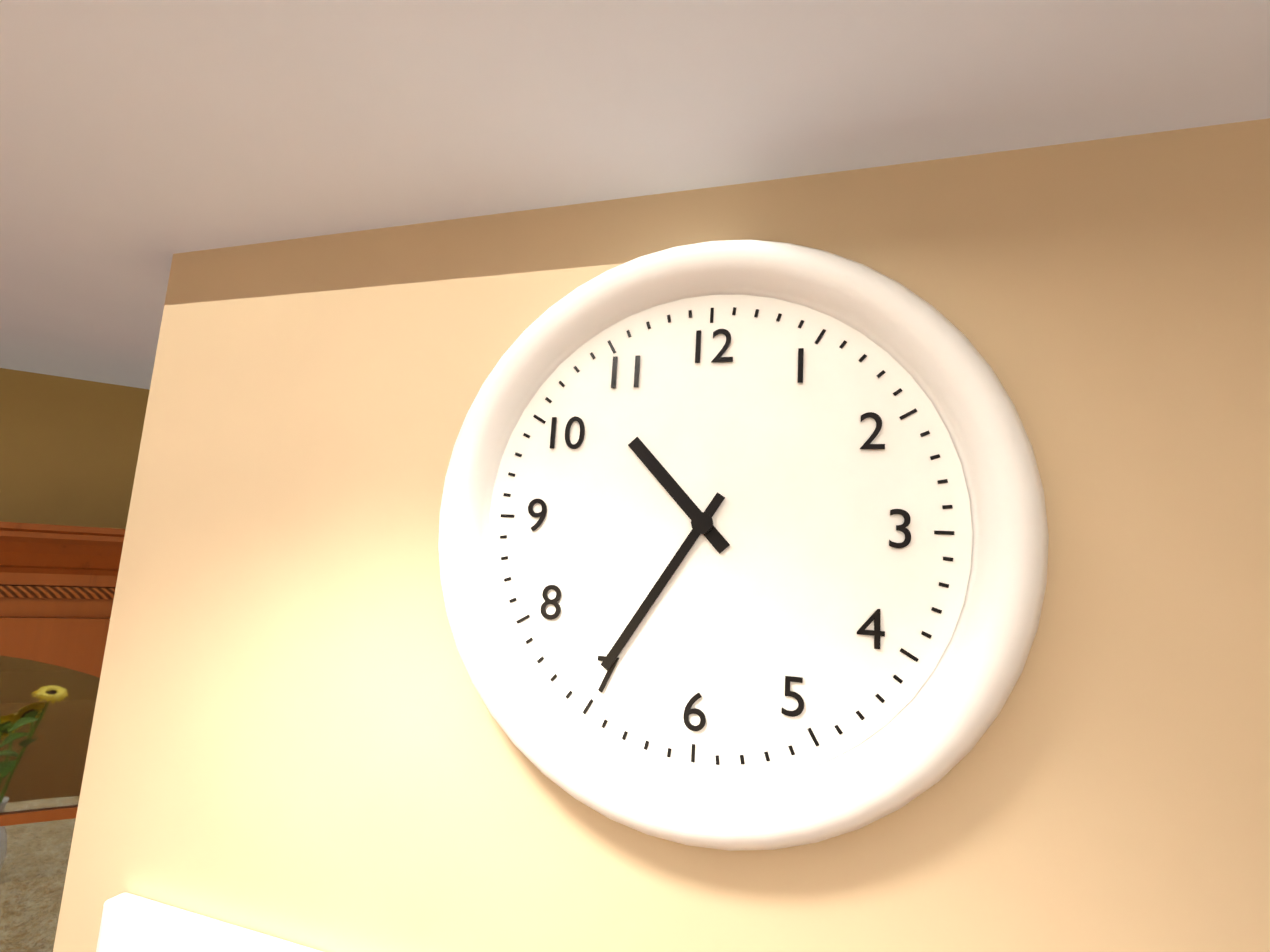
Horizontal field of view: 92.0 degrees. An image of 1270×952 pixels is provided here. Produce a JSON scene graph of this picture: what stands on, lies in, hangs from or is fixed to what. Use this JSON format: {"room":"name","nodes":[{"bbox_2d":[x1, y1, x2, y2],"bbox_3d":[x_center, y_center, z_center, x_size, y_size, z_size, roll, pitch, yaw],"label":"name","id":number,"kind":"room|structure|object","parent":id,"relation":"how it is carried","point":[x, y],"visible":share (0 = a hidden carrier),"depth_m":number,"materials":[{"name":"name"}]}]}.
{"room":"kitchen","nodes":[
{"label":"kitchen","id":0,"kind":"room"},
{"bbox_2d":[0,368,149,528],"bbox_3d":[-2.512,1.052,0.489,3.590,2.860,0.100,8,-9,-27],"label":"wall","id":1,"kind":"structure","parent":0,"point":[69,450],"depth_m":1.27,"materials":[{"name":"paint"}]},
{"bbox_2d":[0,522,125,951],"bbox_3d":[-1.167,0.678,0.961,0.666,1.220,0.408,8,-9,-27],"label":"fireplace","id":2,"kind":"object","parent":1,"relation":"attached to","point":[57,586],"visible":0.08,"depth_m":0.96,"materials":[{"name":"brown wood"}]},
{"bbox_2d":[0,0,1269,389],"bbox_3d":[-0.644,-0.601,-1.607,4.760,0.050,5.850,8,-9,-27],"label":"ceiling","id":3,"kind":"structure","parent":0,"point":[142,142],"depth_m":0.42,"materials":[{"name":"paint"}]},
{"bbox_2d":[53,118,1269,951],"bbox_3d":[0.175,1.185,0.304,1.593,2.860,0.100,1,-8,17],"label":"wall","id":4,"kind":"structure","parent":0,"point":[299,736],"depth_m":0.47,"materials":[{"name":"paint"}]},
{"bbox_2d":[96,893,322,951],"bbox_3d":[0.106,1.498,0.247,1.481,2.217,0.096,1,-8,17],"label":"door frame","id":5,"kind":"structure","parent":4,"relation":"attached to","point":[132,922],"depth_m":0.53,"materials":[{"name":"white paint"}]},
{"bbox_2d":[438,240,1048,850],"bbox_3d":[0.048,0.034,0.448,0.440,0.440,0.040,1,-8,17],"label":"clock","id":6,"kind":"object","parent":4,"relation":"attached to","point":[718,536],"visible":0.98,"depth_m":0.44,"materials":[{"name":"white paint"}]},
{"bbox_2d":[528,499,546,530],"bbox_3d":[-0.079,0.031,0.494,0.016,0.027,0.001,1,-8,17],"label":"number","id":7,"kind":"object","parent":6,"relation":"attached to","point":[541,514],"visible":1,"depth_m":0.49,"materials":[{"name":"black plastic"}]},
{"bbox_2d":[540,585,560,619],"bbox_3d":[-0.066,0.098,0.479,0.016,0.027,0.001,1,-8,17],"label":"number","id":8,"kind":"object","parent":6,"relation":"attached to","point":[554,601],"visible":1,"depth_m":0.48,"materials":[{"name":"black plastic"}]},
{"bbox_2d":[550,416,584,448],"bbox_3d":[-0.055,-0.035,0.497,0.029,0.027,0.001,1,-8,17],"label":"number","id":9,"kind":"object","parent":6,"relation":"attached to","point":[567,434],"visible":1,"depth_m":0.50,"materials":[{"name":"black plastic"}]},
{"bbox_2d":[598,655,618,691],"bbox_3d":[-0.020,0.148,0.457,0.017,0.026,0.001,1,-8,17],"label":"number","id":10,"kind":"object","parent":6,"relation":"attached to","point":[606,677],"visible":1,"depth_m":0.46,"materials":[{"name":"black plastic"}]},
{"bbox_2d":[611,355,639,387],"bbox_3d":[-0.008,-0.083,0.490,0.023,0.026,0.001,1,-8,17],"label":"number","id":11,"kind":"object","parent":6,"relation":"attached to","point":[636,372],"visible":1,"depth_m":0.49,"materials":[{"name":"black plastic"}]},
{"bbox_2d":[683,693,705,730],"bbox_3d":[0.043,0.167,0.435,0.016,0.027,0.001,1,-8,17],"label":"number","id":12,"kind":"object","parent":6,"relation":"attached to","point":[688,710],"visible":1,"depth_m":0.43,"materials":[{"name":"black plastic"}]},
{"bbox_2d":[695,329,732,362],"bbox_3d":[0.061,-0.100,0.472,0.029,0.026,0.001,1,-8,17],"label":"number","id":13,"kind":"object","parent":6,"relation":"attached to","point":[718,357],"visible":1,"depth_m":0.47,"materials":[{"name":"black plastic"}]},
{"bbox_2d":[781,676,803,716],"bbox_3d":[0.108,0.150,0.418,0.015,0.026,0.001,1,-8,17],"label":"number","id":14,"kind":"object","parent":6,"relation":"attached to","point":[798,698],"visible":1,"depth_m":0.42,"materials":[{"name":"black plastic"}]},
{"bbox_2d":[798,348,803,382],"bbox_3d":[0.122,-0.081,0.450,0.004,0.026,0.001,1,-8,17],"label":"number","id":15,"kind":"object","parent":6,"relation":"attached to","point":[800,363],"visible":1,"depth_m":0.45,"materials":[{"name":"black plastic"}]},
{"bbox_2d":[857,609,884,648],"bbox_3d":[0.158,0.102,0.410,0.018,0.026,0.001,1,-8,15],"label":"number","id":16,"kind":"object","parent":6,"relation":"attached to","point":[876,633],"visible":1,"depth_m":0.41,"materials":[{"name":"black plastic"}]},
{"bbox_2d":[860,412,884,448],"bbox_3d":[0.166,-0.032,0.429,0.016,0.026,0.001,1,-8,17],"label":"number","id":17,"kind":"object","parent":6,"relation":"attached to","point":[875,433],"visible":1,"depth_m":0.43,"materials":[{"name":"black plastic"}]},
{"bbox_2d":[889,509,910,547],"bbox_3d":[0.179,0.035,0.414,0.014,0.027,0.001,1,-8,17],"label":"number","id":18,"kind":"object","parent":6,"relation":"attached to","point":[904,529],"visible":1,"depth_m":0.41,"materials":[{"name":"black plastic"}]}
]}

